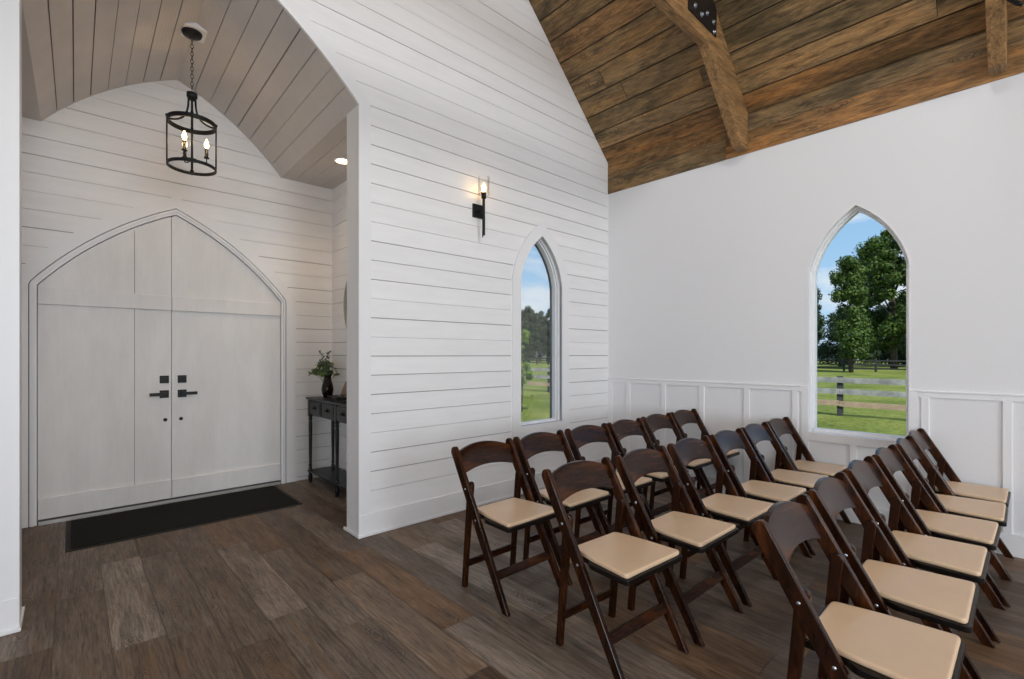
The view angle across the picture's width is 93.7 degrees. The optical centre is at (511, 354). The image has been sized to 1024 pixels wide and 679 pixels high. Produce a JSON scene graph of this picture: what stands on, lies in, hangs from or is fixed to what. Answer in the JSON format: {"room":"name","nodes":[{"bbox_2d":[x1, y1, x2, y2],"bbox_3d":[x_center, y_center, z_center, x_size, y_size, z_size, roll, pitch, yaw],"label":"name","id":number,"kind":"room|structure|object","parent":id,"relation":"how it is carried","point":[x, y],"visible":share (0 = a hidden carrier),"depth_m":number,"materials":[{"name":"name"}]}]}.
{"room":"church","nodes":[
{"label":"church","id":0,"kind":"room"},
{"bbox_2d":[22,80,331,525],"bbox_3d":[-3.080,-0.599,4.416,2.871,3.898,0.012,0,0,-43],"label":"wall","id":1,"kind":"structure","parent":0,"point":[102,155],"depth_m":4.46,"materials":[{"name":"paint"}]},
{"bbox_2d":[22,197,295,527],"bbox_3d":[-3.094,-0.048,4.414,2.108,2.796,0.112,0,0,-43],"label":"door","id":2,"kind":"structure","parent":1,"relation":"in","point":[167,344],"depth_m":4.30,"materials":[{"name":"white paint"}]},
{"bbox_2d":[37,216,332,522],"bbox_3d":[-2.526,-0.510,3.812,3.031,4.480,1.946,0,0,-43],"label":"wall entry","id":3,"kind":"structure","parent":0,"point":[172,216],"depth_m":3.88,"materials":[{"name":"grey wood"}]},
{"bbox_2d":[55,0,607,607],"bbox_3d":[-1.812,-2.141,3.018,7.817,7.743,0.170,0,0,-43],"label":"wall","id":4,"kind":"structure","parent":0,"point":[462,95],"depth_m":4.16,"materials":[{"name":"paint"}]},
{"bbox_2d":[0,0,370,626],"bbox_3d":[-1.837,-0.636,3.009,1.936,3.972,0.219,0,0,-43],"label":"trim","id":5,"kind":"structure","parent":4,"relation":"attached to","point":[359,118],"depth_m":2.49,"materials":[{"name":"white paint"}]},
{"bbox_2d":[0,456,608,636],"bbox_3d":[-1.820,1.268,3.045,7.793,0.165,0.270,0,0,-43],"label":"baseboard","id":6,"kind":"structure","parent":4,"relation":"attached to","point":[394,516],"depth_m":3.83,"materials":[{"name":"white paint"}]},
{"bbox_2d":[472,183,485,236],"bbox_3d":[-0.261,-1.292,4.223,0.112,0.525,0.150,0,0,-43],"label":"wall sconce","id":7,"kind":"object","parent":4,"relation":"attached to","point":[478,211],"visible":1,"depth_m":4.21,"materials":[{"name":"black metal"}]},
{"bbox_2d":[511,223,568,435],"bbox_3d":[0.257,-0.273,4.883,0.816,2.096,0.149,0,0,-43],"label":"window","id":8,"kind":"structure","parent":4,"relation":"in","point":[560,284],"depth_m":4.99,"materials":[{"name":"white paint"}]},
{"bbox_2d":[332,181,346,470],"bbox_3d":[-1.406,-0.250,4.724,0.012,3.200,1.796,0,0,-43],"label":"wall","id":9,"kind":"structure","parent":0,"point":[339,193],"depth_m":5.23,"materials":[{"name":"paint"}]},
{"bbox_2d":[343,281,346,328],"bbox_3d":[-1.468,-0.520,4.759,0.032,0.924,0.924,0,0,-43],"label":"wall mirror","id":10,"kind":"object","parent":9,"relation":"attached to","point":[345,291],"visible":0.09,"depth_m":5.07,"materials":[{"name":"clear glass"}]},
{"bbox_2d":[0,477,1023,678],"bbox_3d":[1.478,1.375,-0.524,7.997,0.050,13.630,0,0,-43],"label":"floor","id":11,"kind":"structure","parent":0,"point":[333,603],"depth_m":2.54,"materials":[{"name":"brown wood"}]},
{"bbox_2d":[65,485,302,552],"bbox_3d":[-2.739,1.343,4.096,1.570,0.012,0.820,0,0,-43],"label":"door mat","id":12,"kind":"object","parent":11,"relation":"on","point":[89,532],"visible":1,"depth_m":3.94,"materials":[{"name":"black rubber"}]},
{"bbox_2d":[306,396,346,496],"bbox_3d":[-1.568,0.900,4.620,0.326,0.900,1.490,0,0,-43],"label":"console table","id":13,"kind":"object","parent":11,"relation":"on","point":[319,406],"visible":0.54,"depth_m":4.78,"materials":[{"name":"grey paint"}]},
{"bbox_2d":[321,375,333,397],"bbox_3d":[-1.925,0.332,5.006,0.120,0.235,0.120,0,0,-43],"label":"vase","id":14,"kind":"object","parent":13,"relation":"on","point":[327,388],"visible":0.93,"depth_m":4.97,"materials":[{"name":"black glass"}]},
{"bbox_2d":[308,350,339,381],"bbox_3d":[-1.992,0.188,5.055,0.273,0.462,0.405,0,0,-43],"label":"bouquet","id":15,"kind":"object","parent":14,"relation":"in","point":[324,368],"visible":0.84,"depth_m":4.99,"materials":[{"name":"green plant"}]},
{"bbox_2d":[308,466,346,490],"bbox_3d":[-1.563,1.226,4.625,0.286,0.018,1.450,0,0,-43],"label":"shelf","id":16,"kind":"object","parent":13,"relation":"attached to","point":[326,473],"depth_m":4.86,"materials":[{"name":"grey paint"}]},
{"bbox_2d":[327,394,346,402],"bbox_3d":[-1.615,0.427,4.652,0.207,0.044,0.406,0,0,-43],"label":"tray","id":17,"kind":"object","parent":13,"relation":"on","point":[331,396],"visible":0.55,"depth_m":4.60,"materials":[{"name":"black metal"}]},
{"bbox_2d":[340,381,346,396],"bbox_3d":[-1.701,0.341,4.918,0.046,0.226,0.236,0,0,-43],"label":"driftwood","id":18,"kind":"object","parent":13,"relation":"on","point":[344,390],"visible":0.49,"depth_m":4.93,"materials":[{"name":"brown wood"}]},
{"bbox_2d":[451,438,559,616],"bbox_3d":[-0.027,0.945,2.802,0.461,0.811,0.506,0,0,-43],"label":"folding chair","id":19,"kind":"object","parent":11,"relation":"on","point":[511,515],"visible":0.94,"depth_m":2.77,"materials":[{"name":"brown wood"}]},
{"bbox_2d":[513,430,610,584],"bbox_3d":[0.337,0.945,3.142,0.461,0.811,0.506,0,0,-43],"label":"folding chair","id":20,"kind":"object","parent":11,"relation":"on","point":[532,444],"visible":0.62,"depth_m":3.11,"materials":[{"name":"brown wood"}]},
{"bbox_2d":[564,423,653,538],"bbox_3d":[0.715,0.945,3.482,0.461,0.811,0.506,0,0,-41],"label":"folding chair","id":21,"kind":"object","parent":11,"relation":"on","point":[582,435],"visible":0.52,"depth_m":3.52,"materials":[{"name":"brown wood"}]},
{"bbox_2d":[542,457,688,678],"bbox_3d":[0.470,0.945,2.228,0.461,0.811,0.506,0,0,-39],"label":"folding chair","id":22,"kind":"object","parent":11,"relation":"on","point":[626,560],"visible":1,"depth_m":2.20,"materials":[{"name":"brown wood"}]},
{"bbox_2d":[607,418,688,540],"bbox_3d":[1.080,0.945,3.797,0.461,0.811,0.506,0,0,-43],"label":"folding chair","id":23,"kind":"object","parent":11,"relation":"on","point":[622,428],"visible":0.48,"depth_m":3.84,"materials":[{"name":"brown wood"}]},
{"bbox_2d":[641,412,712,509],"bbox_3d":[1.454,0.945,4.167,0.461,0.811,0.506,0,0,-43],"label":"folding chair","id":24,"kind":"object","parent":11,"relation":"on","point":[653,422],"visible":0.42,"depth_m":4.21,"materials":[{"name":"brown wood"}]},
{"bbox_2d":[614,445,743,646],"bbox_3d":[0.878,0.945,2.546,0.461,0.811,0.506,0,0,-42],"label":"folding chair","id":25,"kind":"object","parent":11,"relation":"on","point":[691,531],"visible":0.9,"depth_m":2.51,"materials":[{"name":"brown wood"}]},
{"bbox_2d":[670,408,739,494],"bbox_3d":[1.812,0.945,4.498,0.461,0.811,0.506,0,0,-43],"label":"folding chair","id":26,"kind":"object","parent":11,"relation":"on","point":[681,417],"visible":0.37,"depth_m":4.61,"materials":[{"name":"brown wood"}]},
{"bbox_2d":[667,435,777,606],"bbox_3d":[1.277,0.945,2.898,0.461,0.811,0.506,0,0,-41],"label":"folding chair","id":27,"kind":"object","parent":11,"relation":"on","point":[734,508],"visible":0.8,"depth_m":2.86,"materials":[{"name":"brown wood"}]},
{"bbox_2d":[708,428,812,558],"bbox_3d":[1.661,0.945,3.223,0.461,0.811,0.506,0,0,-42],"label":"folding chair","id":28,"kind":"object","parent":11,"relation":"on","point":[723,441],"visible":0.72,"depth_m":3.22,"materials":[{"name":"brown wood"}]},
{"bbox_2d":[741,422,827,555],"bbox_3d":[2.027,0.945,3.552,0.461,0.811,0.506,0,0,-43],"label":"folding chair","id":29,"kind":"object","parent":11,"relation":"on","point":[755,433],"visible":0.58,"depth_m":3.58,"materials":[{"name":"brown wood"}]},
{"bbox_2d":[766,417,851,523],"bbox_3d":[2.377,0.945,3.866,0.461,0.811,0.506,0,0,-43],"label":"folding chair","id":30,"kind":"object","parent":11,"relation":"on","point":[779,426],"visible":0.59,"depth_m":3.90,"materials":[{"name":"brown wood"}]},
{"bbox_2d":[752,494,964,678],"bbox_3d":[1.121,0.945,1.550,0.461,0.811,0.506,0,0,-43],"label":"folding chair","id":31,"kind":"object","parent":11,"relation":"on","point":[872,644],"visible":1,"depth_m":1.51,"materials":[{"name":"brown wood"}]},
{"bbox_2d":[806,471,978,678],"bbox_3d":[1.510,0.945,1.903,0.461,0.811,0.506,0,0,-43],"label":"folding chair","id":32,"kind":"object","parent":11,"relation":"on","point":[937,600],"visible":0.8,"depth_m":1.86,"materials":[{"name":"brown wood"}]},
{"bbox_2d":[842,456,995,678],"bbox_3d":[1.894,0.945,2.247,0.461,0.811,0.506,0,0,-43],"label":"folding chair","id":33,"kind":"object","parent":11,"relation":"on","point":[965,561],"visible":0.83,"depth_m":2.20,"materials":[{"name":"brown wood"}]},
{"bbox_2d":[872,444,1005,642],"bbox_3d":[2.279,0.945,2.579,0.461,0.811,0.506,0,0,-42],"label":"folding chair","id":34,"kind":"object","parent":11,"relation":"on","point":[932,522],"visible":0.7,"depth_m":2.53,"materials":[{"name":"brown wood"}]},
{"bbox_2d":[895,435,1011,607],"bbox_3d":[2.648,0.945,2.894,0.461,0.811,0.506,0,0,-43],"label":"folding chair","id":35,"kind":"object","parent":11,"relation":"on","point":[946,501],"visible":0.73,"depth_m":2.86,"materials":[{"name":"brown wood"}]},
{"bbox_2d":[909,428,1013,578],"bbox_3d":[2.993,0.945,3.214,0.461,0.811,0.506,0,0,-43],"label":"folding chair","id":36,"kind":"object","parent":11,"relation":"on","point":[959,489],"visible":0.5,"depth_m":3.20,"materials":[{"name":"brown wood"}]},
{"bbox_2d":[22,0,1023,193],"bbox_3d":[1.482,-3.951,-0.581,8.208,4.223,13.540,0,0,-43],"label":"ceiling","id":37,"kind":"structure","parent":0,"point":[642,86],"depth_m":3.92,"materials":[{"name":"brown"}]},
{"bbox_2d":[165,23,217,175],"bbox_3d":[-2.471,-1.962,3.704,0.332,1.125,0.332,0,0,-43],"label":"lantern pendant","id":38,"kind":"object","parent":37,"relation":"hanging from","point":[192,31],"visible":1,"depth_m":3.68,"materials":[{"name":"black metal"}]},
{"bbox_2d":[181,130,187,157],"bbox_3d":[-2.467,-1.587,3.635,0.070,0.196,0.081,0,0,-43],"label":"candle","id":39,"kind":"object","parent":38,"relation":"on","point":[184,136],"depth_m":3.60,"materials":[{"name":"white glass"}]},
{"bbox_2d":[182,142,188,162],"bbox_3d":[-2.534,-1.587,3.731,0.051,0.196,0.091,0,0,-43],"label":"candle","id":40,"kind":"object","parent":38,"relation":"on","point":[186,142],"depth_m":3.74,"materials":[{"name":"black metal"}]},
{"bbox_2d":[204,139,209,162],"bbox_3d":[-2.412,-1.587,3.738,0.095,0.196,0.039,0,0,-43],"label":"candle","id":41,"kind":"object","parent":38,"relation":"on","point":[206,144],"depth_m":3.75,"materials":[{"name":"white glass"}]},
{"bbox_2d":[334,157,346,164],"bbox_3d":[-1.618,-1.847,4.582,0.156,0.007,0.156,0,0,-43],"label":"recessed light","id":42,"kind":"object","parent":37,"relation":"in","point":[339,160],"visible":0.72,"depth_m":4.56,"materials":[{"name":"white paint"}]},
{"bbox_2d":[649,0,747,151],"bbox_3d":[-0.723,-3.946,1.824,7.796,4.111,0.135,0,0,-43],"label":"roof truss","id":43,"kind":"object","parent":37,"relation":"attached to","point":[698,19],"visible":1,"depth_m":4.02,"materials":[{"name":"brown wood"}]},
{"bbox_2d":[985,0,1006,75],"bbox_3d":[0.403,-3.946,0.597,7.796,4.111,0.135,0,0,-43],"label":"roof truss","id":44,"kind":"object","parent":37,"relation":"attached to","point":[995,10],"visible":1,"depth_m":3.05,"materials":[{"name":"brown wood"}]},
{"bbox_2d":[1006,0,1023,6],"bbox_3d":[3.021,-2.300,2.891,0.060,0.440,0.093,0,0,-43],"label":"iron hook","id":45,"kind":"object","parent":44,"relation":"attached to","point":[1014,2],"visible":1,"depth_m":2.87,"materials":[{"name":"black metal"}]},
{"bbox_2d":[608,73,1023,535],"bbox_3d":[5.084,-0.260,1.497,0.170,3.980,11.736,0,0,-43],"label":"wall","id":46,"kind":"structure","parent":0,"point":[708,265],"depth_m":4.04,"materials":[{"name":"white paint"}]},
{"bbox_2d":[608,377,1023,533],"bbox_3d":[5.072,0.732,1.372,0.022,0.936,11.566,0,0,-43],"label":"trim","id":47,"kind":"structure","parent":46,"relation":"attached to","point":[1007,399],"depth_m":3.99,"materials":[{"name":"white paint"}]},
{"bbox_2d":[610,458,1023,558],"bbox_3d":[5.078,1.275,1.368,0.017,0.150,11.553,0,0,-43],"label":"baseboard","id":48,"kind":"structure","parent":46,"relation":"attached to","point":[1014,543],"depth_m":3.24,"materials":[{"name":"white paint"}]},
{"bbox_2d":[807,203,910,440],"bbox_3d":[2.817,-0.268,3.905,0.163,1.895,0.686,0,0,-43],"label":"window","id":49,"kind":"structure","parent":46,"relation":"in","point":[821,248],"depth_m":4.04,"materials":[{"name":"white paint"}]},
{"label":"outside","id":50,"kind":"structure","parent":0,"visible":0},
{"bbox_2d":[521,358,905,435],"bbox_3d":[3.050,1.730,70.645,220.000,0.360,220.000,0,0,-43],"label":"ground","id":51,"kind":"structure","parent":50,"point":[536,398],"depth_m":17.22,"materials":[{"name":"green plant"}]},
{"bbox_2d":[521,329,533,411],"bbox_3d":[0.313,0.499,14.511,0.713,2.667,0.790,0,0,14],"label":"sapling","id":52,"kind":"object","parent":51,"relation":"on","point":[527,373],"visible":0.61,"depth_m":14.47,"materials":[{"name":"green plant"}]},
{"bbox_2d":[521,305,541,361],"bbox_3d":[3.398,-3.879,91.956,4.799,11.105,4.605,0,0,29],"label":"tree","id":53,"kind":"object","parent":51,"relation":"on","point":[531,321],"visible":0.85,"depth_m":91.01,"materials":[{"name":"green plant"}]},
{"bbox_2d":[534,310,545,361],"bbox_3d":[6.788,-4.480,116.739,5.354,12.834,5.235,0,0,-10],"label":"tree","id":54,"kind":"object","parent":51,"relation":"on","point":[539,314],"visible":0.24,"depth_m":116.12,"materials":[{"name":"green plant"}]},
{"bbox_2d":[539,308,549,361],"bbox_3d":[7.879,-4.087,101.047,4.954,11.634,4.775,0,0,-26],"label":"tree","id":55,"kind":"object","parent":51,"relation":"on","point":[545,329],"visible":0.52,"depth_m":100.17,"materials":[{"name":"green plant"}]},
{"bbox_2d":[521,368,905,415],"bbox_3d":[4.519,1.208,18.692,0.170,1.245,47.730,0,0,-43],"label":"fence","id":56,"kind":"object","parent":51,"relation":"on","point":[839,380],"visible":0.09,"depth_m":13.26,"materials":[{"name":"white wood"}]},
{"bbox_2d":[521,357,905,371],"bbox_3d":[30.453,1.127,48.284,0.210,1.527,90.183,0,0,-41],"label":"fence","id":57,"kind":"object","parent":51,"relation":"on","point":[875,364],"visible":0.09,"depth_m":45.32,"materials":[{"name":"grey wood"}]},
{"bbox_2d":[817,286,825,346],"bbox_3d":[33.491,-3.403,53.855,2.956,10.183,2.886,0,0,32],"label":"tree","id":58,"kind":"object","parent":51,"relation":"on","point":[819,320],"visible":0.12,"depth_m":53.00,"materials":[{"name":"green plant"}]},
{"bbox_2d":[817,312,882,366],"bbox_3d":[43.640,-2.116,63.976,8.549,7.657,8.295,0,0,-23],"label":"tree","id":59,"kind":"object","parent":51,"relation":"on","point":[827,350],"visible":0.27,"depth_m":62.66,"materials":[{"name":"green plant"}]},
{"bbox_2d":[827,255,873,372],"bbox_3d":[31.197,-3.693,44.100,3.604,10.903,3.420,0,0,-33],"label":"tree","id":60,"kind":"object","parent":51,"relation":"on","point":[852,328],"visible":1,"depth_m":43.26,"materials":[{"name":"green plant"}]},
{"bbox_2d":[817,340,898,363],"bbox_3d":[64.441,-0.698,83.595,5.582,5.504,77.149,0,0,-43],"label":"hedge","id":61,"kind":"object","parent":51,"relation":"on","point":[827,340],"visible":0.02,"depth_m":86.89,"materials":[{"name":"green plant"}]},
{"bbox_2d":[852,229,905,368],"bbox_3d":[40.114,-6.018,50.020,8.594,15.368,8.242,0,0,7],"label":"tree","id":62,"kind":"object","parent":51,"relation":"on","point":[888,269],"visible":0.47,"depth_m":48.98,"materials":[{"name":"green plant"}]},
{"bbox_2d":[868,303,904,364],"bbox_3d":[55.004,-2.844,69.920,10.358,9.341,10.509,0,0,27],"label":"tree","id":63,"kind":"object","parent":51,"relation":"on","point":[883,356],"visible":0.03,"depth_m":68.08,"materials":[{"name":"green plant"}]},
{"bbox_2d":[886,309,905,364],"bbox_3d":[52.387,-2.993,59.880,9.790,9.459,10.045,0,0,37],"label":"tree","id":64,"kind":"object","parent":51,"relation":"on","point":[901,356],"visible":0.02,"depth_m":61.25,"materials":[{"name":"green plant"}]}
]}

